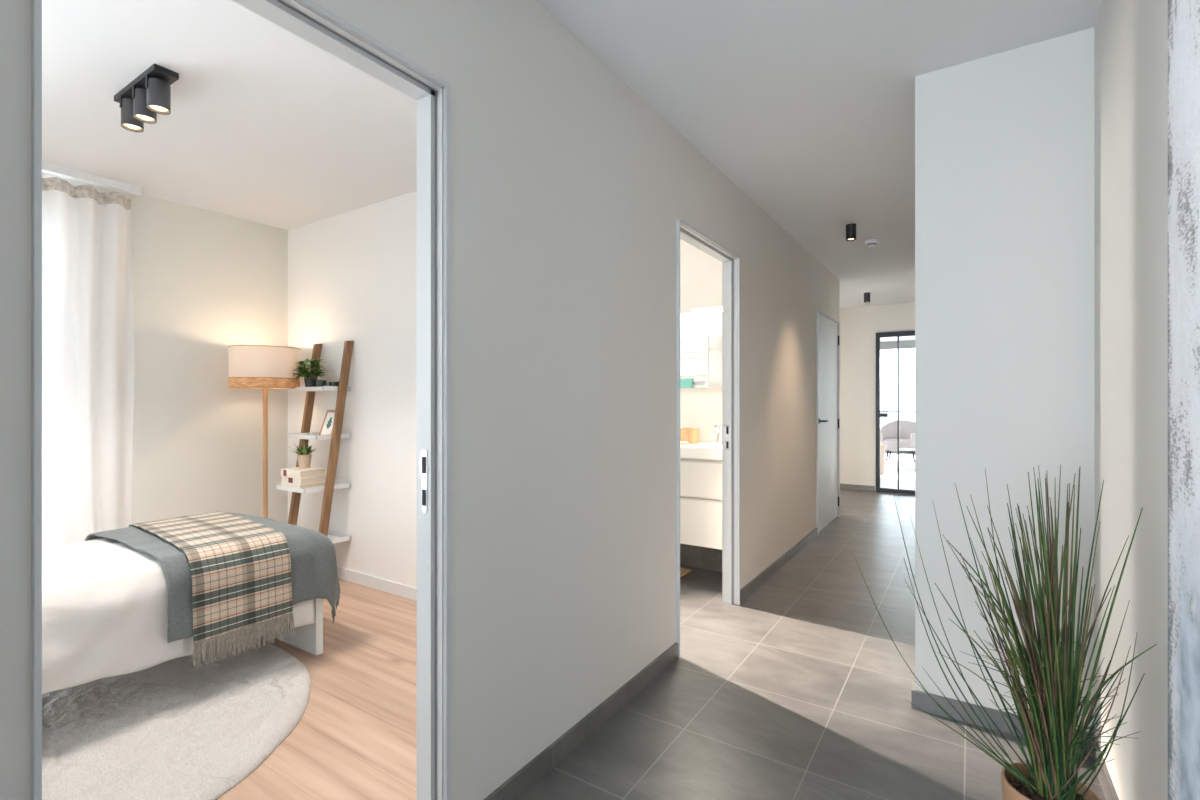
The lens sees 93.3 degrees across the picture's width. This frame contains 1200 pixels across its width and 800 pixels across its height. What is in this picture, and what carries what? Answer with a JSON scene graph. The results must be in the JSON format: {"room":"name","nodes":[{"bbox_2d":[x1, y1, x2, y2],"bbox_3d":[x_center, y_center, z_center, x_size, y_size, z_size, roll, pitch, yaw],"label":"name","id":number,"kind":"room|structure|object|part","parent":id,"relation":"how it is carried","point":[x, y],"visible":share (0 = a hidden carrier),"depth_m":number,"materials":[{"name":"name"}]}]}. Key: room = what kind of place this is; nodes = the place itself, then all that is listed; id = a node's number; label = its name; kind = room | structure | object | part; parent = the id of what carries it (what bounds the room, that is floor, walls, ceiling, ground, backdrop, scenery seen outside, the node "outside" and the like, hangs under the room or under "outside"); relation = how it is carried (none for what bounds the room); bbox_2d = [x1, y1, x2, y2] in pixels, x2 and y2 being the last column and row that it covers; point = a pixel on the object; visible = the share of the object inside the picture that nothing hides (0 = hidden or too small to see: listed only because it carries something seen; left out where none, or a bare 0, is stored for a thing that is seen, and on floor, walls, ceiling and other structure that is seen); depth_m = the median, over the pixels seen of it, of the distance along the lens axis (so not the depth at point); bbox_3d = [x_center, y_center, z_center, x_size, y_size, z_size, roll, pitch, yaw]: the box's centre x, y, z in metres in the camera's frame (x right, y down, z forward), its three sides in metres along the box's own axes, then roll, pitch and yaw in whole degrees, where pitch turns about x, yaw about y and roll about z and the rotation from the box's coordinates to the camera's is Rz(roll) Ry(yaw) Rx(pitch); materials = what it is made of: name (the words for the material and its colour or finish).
{"room":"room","nodes":[
{"label":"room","id":0,"kind":"room"},
{"bbox_2d":[42,172,287,523],"bbox_3d":[-2.998,-0.035,3.564,0.320,2.500,5.320,0,0,33],"label":"wall","id":1,"kind":"structure","parent":0,"point":[205,282],"depth_m":3.79,"materials":[{"name":"white paint"}]},
{"bbox_2d":[288,190,416,587],"bbox_3d":[-1.038,-0.035,3.476,3.055,2.500,0.120,0,0,33],"label":"wall","id":2,"kind":"structure","parent":0,"point":[352,275],"depth_m":3.74,"materials":[{"name":"white paint"}]},
{"bbox_2d":[337,566,416,600],"bbox_3d":[-1.394,1.177,2.933,3.055,0.075,1.180,0,0,33],"label":"baseboard","id":3,"kind":"structure","parent":2,"relation":"attached to","point":[409,592],"depth_m":3.64,"materials":[{"name":"white paint"}]},
{"bbox_2d":[0,0,839,799],"bbox_3d":[-0.068,-0.035,2.100,0.075,2.500,9.440,0,0,33],"label":"wall","id":4,"kind":"structure","parent":0,"point":[569,191],"depth_m":1.89,"materials":[{"name":"white paint"}]},
{"bbox_2d":[31,0,449,799],"bbox_3d":[-0.657,0.188,1.195,0.101,2.054,0.795,0,0,33],"label":"door frame","id":5,"kind":"structure","parent":4,"relation":"in","point":[308,20],"depth_m":1.50,"materials":[{"name":"grey paint"}]},
{"bbox_3d":[-0.472,0.215,1.516,0.028,0.171,0.002,0,0,33],"label":"strike plate","id":6,"kind":"part","parent":5,"relation":"part of","materials":[{"name":"silver metal"}]},
{"bbox_2d":[483,527,817,799],"bbox_3d":[0.520,1.179,2.920,0.012,0.072,5.256,0,0,33],"label":"baseboard","id":7,"kind":"structure","parent":4,"relation":"attached to","point":[533,771],"depth_m":2.10,"materials":[{"name":"grey tile"}]},
{"bbox_2d":[676,219,739,657],"bbox_3d":[0.564,0.176,3.061,0.101,2.078,0.841,0,0,33],"label":"door frame","id":8,"kind":"structure","parent":4,"relation":"in","point":[730,261],"depth_m":3.39,"materials":[{"name":"grey paint"}]},
{"bbox_3d":[0.762,0.220,3.401,0.028,0.171,0.002,0,0,33],"label":"strike plate","id":9,"kind":"part","parent":8,"relation":"part of","materials":[{"name":"silver metal"}]},
{"bbox_2d":[816,310,839,534],"bbox_3d":[2.224,0.195,5.556,0.145,2.040,1.006,0,0,33],"label":"door","id":10,"kind":"structure","parent":4,"relation":"in","point":[827,328],"depth_m":5.50,"materials":[{"name":"grey paint"}]},
{"bbox_2d":[42,0,1102,307],"bbox_3d":[-0.256,-1.360,3.371,5.120,0.150,11.560,0,0,33],"label":"ceiling","id":11,"kind":"structure","parent":0,"point":[807,107],"depth_m":2.42,"materials":[{"name":"white paint"}]},
{"bbox_2d":[42,161,141,195],"bbox_3d":[-3.386,-1.262,2.478,0.060,0.045,2.238,0,0,33],"label":"track","id":12,"kind":"object","parent":11,"relation":"attached to","point":[49,168],"visible":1,"depth_m":3.21,"materials":[{"name":"white metal"}]},
{"bbox_2d":[42,177,133,544],"bbox_3d":[-3.064,-0.011,2.965,0.081,2.421,1.020,0,0,33],"label":"curtain","id":13,"kind":"object","parent":12,"relation":"hanging from","point":[88,313],"visible":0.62,"depth_m":3.20,"materials":[{"name":"fabric"}]},
{"bbox_2d":[114,63,178,131],"bbox_3d":[-1.850,-1.215,2.304,0.420,0.140,0.081,0,0,33],"label":"ceiling light","id":14,"kind":"object","parent":11,"relation":"attached to","point":[148,95],"visible":1,"depth_m":2.27,"materials":[{"name":"grey metal"}]},
{"bbox_3d":[-1.963,-1.153,2.379,0.062,0.008,0.062,0,0,33],"label":"bulb","id":15,"kind":"part","parent":14,"relation":"part of","materials":[{"name":"white glass"}]},
{"bbox_3d":[-1.850,-1.153,2.305,0.062,0.008,0.062,0,0,33],"label":"bulb","id":16,"kind":"part","parent":14,"relation":"part of","materials":[{"name":"white glass"}]},
{"bbox_3d":[-1.850,-1.274,2.305,0.420,0.022,0.080,0,0,33],"label":"mounting plate","id":17,"kind":"part","parent":14,"relation":"part of","materials":[{"name":"grey metal"}]},
{"bbox_3d":[-1.737,-1.153,2.231,0.062,0.008,0.062,0,0,33],"label":"bulb","id":18,"kind":"part","parent":14,"relation":"part of","materials":[{"name":"white glass"}]},
{"bbox_2d":[845,223,855,240],"bbox_3d":[1.832,-1.230,4.137,0.074,0.109,0.074,0,0,33],"label":"light","id":19,"kind":"object","parent":11,"relation":"attached to","point":[850,228],"visible":1,"depth_m":4.11,"materials":[{"name":"black metal"}]},
{"bbox_2d":[864,292,869,302],"bbox_3d":[3.176,-1.230,6.741,0.074,0.109,0.074,0,0,33],"label":"light","id":20,"kind":"object","parent":11,"relation":"attached to","point":[867,294],"visible":1,"depth_m":6.71,"materials":[{"name":"black metal"}]},
{"bbox_2d":[865,239,878,246],"bbox_3d":[2.182,-1.261,4.548,0.108,0.048,0.108,0,0,33],"label":"smoke detector","id":21,"kind":"object","parent":11,"relation":"attached to","point":[872,242],"visible":1,"depth_m":4.52,"materials":[{"name":"white paint"}]},
{"bbox_2d":[216,453,1104,799],"bbox_3d":[2.102,1.265,5.676,5.900,0.100,17.800,0,0,33],"label":"floor","id":22,"kind":"structure","parent":0,"point":[799,689],"depth_m":2.25,"materials":[{"name":"grey tile"}]},
{"bbox_2d":[42,640,310,799],"bbox_3d":[-2.043,1.193,1.989,1.832,0.041,1.831,0,0,33],"label":"round rug","id":23,"kind":"object","parent":22,"relation":"on","point":[170,729],"visible":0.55,"depth_m":2.06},
{"bbox_2d":[228,345,300,517],"bbox_3d":[-2.268,0.428,3.839,0.426,1.575,0.426,0,0,33],"label":"floor lamp","id":24,"kind":"object","parent":22,"relation":"on","point":[265,367],"visible":0.9,"depth_m":3.68,"materials":[{"name":"linen"},{"name":"pale wood"},{"name":"wood veneer"}]},
{"bbox_3d":[-2.268,-0.255,3.839,0.416,0.208,0.416,0,0,33],"label":"lamp shade","id":25,"kind":"part","parent":24,"relation":"part of","materials":[{"name":"fabric"}]},
{"bbox_2d":[276,598,322,654],"bbox_3d":[-2.267,0.790,2.138,0.905,0.850,2.015,0,0,33],"label":"bed","id":26,"kind":"object","parent":22,"relation":"on","point":[309,638],"visible":0.09,"depth_m":2.73,"materials":[{"name":"white paint"}]},
{"bbox_2d":[42,538,314,694],"bbox_3d":[-2.224,0.836,2.196,1.041,0.429,1.768,0,0,33],"label":"duvet","id":27,"kind":"object","parent":26,"relation":"on","point":[104,600],"visible":0.36,"depth_m":2.08,"materials":[{"name":"white fabric"}]},
{"bbox_2d":[85,513,340,642],"bbox_3d":[-1.878,0.846,2.762,1.048,0.474,0.749,0,0,33],"label":"throw blanket","id":28,"kind":"object","parent":27,"relation":"on","point":[312,553],"visible":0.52,"depth_m":2.60,"materials":[{"name":"grey fabric"}]},
{"bbox_2d":[129,511,295,670],"bbox_3d":[-1.876,0.829,2.697,1.048,0.467,0.398,0,0,38],"label":"plaid blanket","id":29,"kind":"object","parent":28,"relation":"on","point":[240,567],"visible":1,"depth_m":2.42,"materials":[{"name":"fabric"}]},
{"bbox_2d":[276,340,353,543],"bbox_3d":[-1.925,0.405,3.750,0.399,1.621,0.386,0,0,33],"label":"ladder shelf","id":30,"kind":"object","parent":22,"relation":"on","point":[305,435],"visible":0.68,"depth_m":3.74,"materials":[{"name":"brown wood"}]},
{"bbox_2d":[281,482,324,488],"bbox_3d":[-1.958,0.554,3.742,0.225,0.040,0.173,0,0,33],"label":"book","id":31,"kind":"object","parent":30,"relation":"on","point":[320,484],"visible":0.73,"depth_m":3.68,"materials":[{"name":"beige paper"}]},
{"bbox_2d":[282,476,325,484],"bbox_3d":[-1.954,0.514,3.744,0.228,0.041,0.176,0,0,33],"label":"book","id":32,"kind":"object","parent":31,"relation":"on","point":[310,480],"visible":0.8,"depth_m":3.67,"materials":[{"name":"beige paper"}]},
{"bbox_2d":[281,467,326,478],"bbox_3d":[-1.957,0.470,3.742,0.233,0.047,0.179,0,0,33],"label":"book","id":33,"kind":"object","parent":32,"relation":"on","point":[296,472],"visible":0.93,"depth_m":3.69,"materials":[{"name":"beige paper"}]},
{"bbox_2d":[291,444,316,468],"bbox_3d":[-1.973,0.358,3.761,0.182,0.176,0.149,0,0,-30],"label":"succulent plant","id":34,"kind":"object","parent":33,"relation":"on","point":[304,456],"visible":1,"depth_m":3.75,"materials":[{"name":"green plant"}]},
{"bbox_3d":[-1.969,0.401,3.775,0.088,0.090,0.088,0,0,33],"label":"pot","id":35,"kind":"part","parent":34,"relation":"part of","materials":[{"name":"beige ceramic"}]},
{"bbox_3d":[-2.052,0.405,3.894,0.028,1.621,0.284,0,0,33],"label":"rail","id":36,"kind":"part","parent":30,"relation":"part of","materials":[{"name":"brown wood"}]},
{"bbox_2d":[292,358,326,386],"bbox_3d":[-1.966,-0.183,3.827,0.235,0.219,0.212,0,0,33],"label":"leafy plant","id":37,"kind":"object","parent":30,"relation":"on","point":[309,382],"visible":0.98,"depth_m":3.81,"materials":[{"name":"green plant"}]},
{"bbox_3d":[-1.964,-0.115,3.837,0.072,0.082,0.072,0,0,33],"label":"pot","id":38,"kind":"part","parent":37,"relation":"part of","materials":[{"name":"grey ceramic"}]},
{"bbox_2d":[276,480,349,493],"bbox_3d":[-1.907,0.563,3.777,0.337,0.036,0.314,0,0,33],"label":"shelf","id":39,"kind":"object","parent":30,"relation":"on","point":[338,484],"depth_m":3.66,"materials":[{"name":"white wood"}]},
{"bbox_2d":[288,432,349,439],"bbox_3d":[-1.886,0.231,3.809,0.337,0.036,0.237,0,0,33],"label":"shelf","id":40,"kind":"object","parent":30,"relation":"on","point":[303,435],"depth_m":3.75,"materials":[{"name":"white wood"}]},
{"bbox_2d":[315,380,325,386],"bbox_3d":[-1.883,-0.106,3.820,0.068,0.066,0.068,0,0,33],"label":"cup","id":41,"kind":"object","parent":30,"relation":"on","point":[318,383],"visible":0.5,"depth_m":3.79,"materials":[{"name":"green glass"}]},
{"bbox_2d":[295,386,349,391],"bbox_3d":[-1.874,-0.085,3.828,0.337,0.036,0.192,0,0,33],"label":"shelf","id":42,"kind":"object","parent":30,"relation":"on","point":[325,388],"depth_m":3.73,"materials":[{"name":"white wood"}]},
{"bbox_2d":[319,410,334,434],"bbox_3d":[-1.828,0.151,3.830,0.145,0.182,0.076,0,0,33],"label":"picture frame","id":43,"kind":"object","parent":30,"relation":"on","point":[327,425],"visible":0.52,"depth_m":3.84,"materials":[{"name":"white paper"}]},
{"bbox_2d":[316,530,349,543],"bbox_3d":[-1.926,0.918,3.748,0.337,0.036,0.382,0,0,33],"label":"shelf","id":44,"kind":"object","parent":30,"relation":"on","point":[335,537],"depth_m":3.84,"materials":[{"name":"white wood"}]},
{"bbox_2d":[329,382,338,385],"bbox_3d":[-1.786,-0.101,3.817,0.068,0.055,0.068,0,0,33],"label":"cup","id":45,"kind":"object","parent":30,"relation":"on","point":[330,383],"visible":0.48,"depth_m":3.79,"materials":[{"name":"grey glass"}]},
{"bbox_3d":[-1.742,0.405,3.691,0.028,1.621,0.284,0,0,33],"label":"rail","id":46,"kind":"part","parent":30,"relation":"part of","materials":[{"name":"brown wood"}]},
{"bbox_2d":[680,567,690,576],"bbox_3d":[0.283,1.205,4.010,0.600,0.020,0.420,0,0,33],"label":"bath mat","id":47,"kind":"object","parent":22,"relation":"on","point":[683,571],"visible":0.17,"depth_m":3.98,"materials":[{"name":"beige fabric"}]},
{"bbox_2d":[880,442,885,474],"bbox_3d":[4.536,0.950,9.521,0.476,0.530,0.476,0,0,33],"label":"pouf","id":48,"kind":"object","parent":22,"relation":"on","point":[882,445],"visible":0.16,"depth_m":9.33,"materials":[{"name":"beige fabric"}]},
{"bbox_2d":[880,420,914,461],"bbox_3d":[6.196,0.806,11.636,0.880,0.822,0.820,0,0,33],"label":"lounge armchair","id":49,"kind":"object","parent":22,"relation":"on","point":[888,432],"visible":0.54,"depth_m":11.83,"materials":[{"name":"fabric"}]},
{"bbox_3d":[6.180,0.900,11.612,0.680,0.230,0.680,0,0,33],"label":"seat","id":50,"kind":"part","parent":49,"relation":"part of","materials":[{"name":"fabric"}]},
{"bbox_3d":[6.278,0.715,11.662,0.660,0.639,0.877,0,0,-27],"label":"backrest","id":51,"kind":"part","parent":49,"relation":"part of","materials":[{"name":"fabric"}]},
{"bbox_2d":[899,448,914,467],"bbox_3d":[5.970,1.055,10.315,0.910,0.320,0.600,0,0,33],"label":"coffee table","id":52,"kind":"object","parent":22,"relation":"on","point":[903,451],"visible":0.44,"depth_m":10.33,"materials":[{"name":"grey"}]},
{"bbox_3d":[5.522,1.080,10.333,0.024,0.270,0.024,0,0,33],"label":"leg","id":53,"kind":"part","parent":52,"relation":"part of","materials":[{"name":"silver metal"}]},
{"bbox_2d":[853,465,1156,799],"bbox_3d":[0.971,0.678,1.351,0.630,1.075,0.371,0,0,17],"label":"potted grass","id":54,"kind":"object","parent":22,"relation":"on","point":[1052,677],"depth_m":1.32,"materials":[{"name":"green plant"}]},
{"bbox_2d":[1001,762,1100,799],"bbox_3d":[1.067,1.065,1.343,0.190,0.300,0.190,0,0,33],"label":"pot","id":55,"kind":"object","parent":22,"relation":"on","point":[1014,786],"depth_m":1.35,"materials":[{"name":"brown ceramic"}]},
{"bbox_2d":[680,239,721,442],"bbox_3d":[-0.172,-0.035,4.798,3.055,2.500,0.120,0,0,33],"label":"wall","id":56,"kind":"structure","parent":0,"point":[700,272],"depth_m":4.13,"materials":[{"name":"white paint"}]},
{"bbox_2d":[680,309,721,387],"bbox_3d":[0.492,-0.372,4.275,1.264,0.554,0.028,0,0,33],"label":"mirror","id":57,"kind":"object","parent":56,"relation":"attached to","point":[701,331],"visible":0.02,"depth_m":4.10,"materials":[{"name":"mirror"}]},
{"bbox_2d":[680,543,721,571],"bbox_3d":[-0.209,1.065,4.742,3.055,0.300,0.015,0,0,33],"label":"baseboard","id":58,"kind":"structure","parent":56,"relation":"attached to","point":[690,555],"depth_m":4.11,"materials":[{"name":"grey tile"}]},
{"bbox_2d":[680,457,721,549],"bbox_3d":[0.392,0.656,4.085,1.180,0.567,0.425,0,0,33],"label":"vanity cabinet","id":59,"kind":"object","parent":56,"relation":"attached to","point":[700,479],"visible":0.14,"depth_m":3.66,"materials":[{"name":"white paint"}]},
{"bbox_2d":[680,443,721,459],"bbox_3d":[0.390,0.337,4.083,1.180,0.070,0.431,0,0,33],"label":"washbasin","id":60,"kind":"object","parent":59,"relation":"in","point":[698,450],"visible":0.11,"depth_m":3.68,"materials":[{"name":"white ceramic"}]},
{"bbox_2d":[680,441,687,444],"bbox_3d":[0.579,0.290,3.924,0.068,0.023,0.068,0,0,33],"label":"soap bar","id":61,"kind":"object","parent":60,"relation":"on","point":[681,442],"visible":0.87,"depth_m":3.90,"materials":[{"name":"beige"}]},
{"bbox_2d":[680,428,698,443],"bbox_3d":[0.631,0.248,4.063,0.125,0.106,0.110,0,0,33],"label":"tissue box","id":62,"kind":"object","parent":60,"relation":"on","point":[691,435],"visible":0.89,"depth_m":4.01,"materials":[{"name":"brown wood"}]},
{"bbox_2d":[711,425,721,444],"bbox_3d":[0.804,0.234,3.903,0.052,0.136,0.161,0,0,33],"label":"faucet","id":63,"kind":"object","parent":60,"relation":"on","point":[718,432],"visible":0.87,"depth_m":3.93,"materials":[{"name":"silver metal"}]},
{"bbox_3d":[0.797,0.233,3.892,0.027,0.047,0.136,0,0,33],"label":"spout","id":64,"kind":"part","parent":63,"relation":"part of","materials":[{"name":"silver metal"}]},
{"bbox_3d":[0.281,0.511,3.916,1.180,0.223,0.020,0,0,33],"label":"drawer","id":65,"kind":"part","parent":59,"relation":"part of","materials":[{"name":"white paint"}]},
{"bbox_3d":[0.281,0.793,3.916,1.180,0.293,0.020,0,0,33],"label":"drawer","id":66,"kind":"part","parent":59,"relation":"part of","materials":[{"name":"white paint"}]},
{"bbox_2d":[691,306,721,311],"bbox_3d":[0.842,-0.661,4.024,0.400,0.020,0.065,0,0,33],"label":"light","id":67,"kind":"object","parent":56,"relation":"attached to","point":[711,307],"visible":0.64,"depth_m":4.05,"materials":[{"name":"white paint"}]},
{"bbox_2d":[840,302,914,490],"bbox_3d":[3.923,-0.035,7.544,4.900,2.500,0.120,0,0,33],"label":"wall","id":68,"kind":"structure","parent":0,"point":[859,326],"depth_m":7.72,"materials":[{"name":"white paint"}]},
{"bbox_2d":[840,483,874,490],"bbox_3d":[2.807,1.179,8.195,2.120,0.072,0.012,0,0,33],"label":"baseboard","id":69,"kind":"structure","parent":68,"relation":"attached to","point":[842,486],"depth_m":7.73,"materials":[{"name":"grey tile"}]},
{"bbox_2d":[876,330,914,494],"bbox_3d":[4.054,0.151,7.380,0.836,2.128,0.110,0,0,33],"label":"door","id":70,"kind":"structure","parent":68,"relation":"in","point":[898,334],"depth_m":7.53,"materials":[{"name":"grey metal"}]},
{"bbox_2d":[880,336,914,341],"bbox_3d":[5.366,-1.460,10.388,5.600,0.150,6.340,0,0,33],"label":"ceiling","id":71,"kind":"structure","parent":0,"point":[905,338],"depth_m":12.56,"materials":[{"name":"white paint"}]},
{"bbox_2d":[880,340,914,453],"bbox_3d":[7.075,-0.085,12.998,5.600,2.600,0.100,0,0,33],"label":"window","id":72,"kind":"structure","parent":0,"point":[909,344],"depth_m":13.09,"materials":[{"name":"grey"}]},
{"bbox_2d":[915,27,1093,732],"bbox_3d":[3.073,-0.035,4.538,0.540,2.500,5.840,0,0,33],"label":"wall","id":73,"kind":"structure","parent":0,"point":[1004,141],"depth_m":2.10,"materials":[{"name":"white paint"}]},
{"bbox_2d":[911,676,1118,799],"bbox_3d":[1.545,1.179,2.216,0.552,0.072,11.400,0,0,33],"label":"baseboard","id":74,"kind":"structure","parent":73,"relation":"attached to","point":[920,699],"depth_m":2.11,"materials":[{"name":"grey tile"}]},
{"bbox_2d":[1094,0,1167,799],"bbox_3d":[0.248,-0.035,-0.402,0.145,2.500,5.600,0,0,33],"label":"wall","id":75,"kind":"structure","parent":0,"point":[1131,36],"depth_m":1.51,"materials":[{"name":"white paint"}]},
{"bbox_2d":[1168,0,1199,799],"bbox_3d":[0.810,-0.010,0.614,0.026,1.950,1.215,0,0,33],"label":"painting","id":76,"kind":"object","parent":75,"relation":"attached to","point":[1183,15],"visible":1,"depth_m":1.04,"materials":[{"name":"paint"}]},
{"label":"outside","id":77,"kind":"structure","parent":0,"visible":0},
{"bbox_2d":[880,379,914,427],"bbox_3d":[52.034,2.665,79.482,60.000,13.100,10.000,0,0,33],"label":"hills","id":78,"kind":"structure","parent":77,"point":[888,388],"depth_m":81.80,"materials":[{"name":"white"}]}
]}

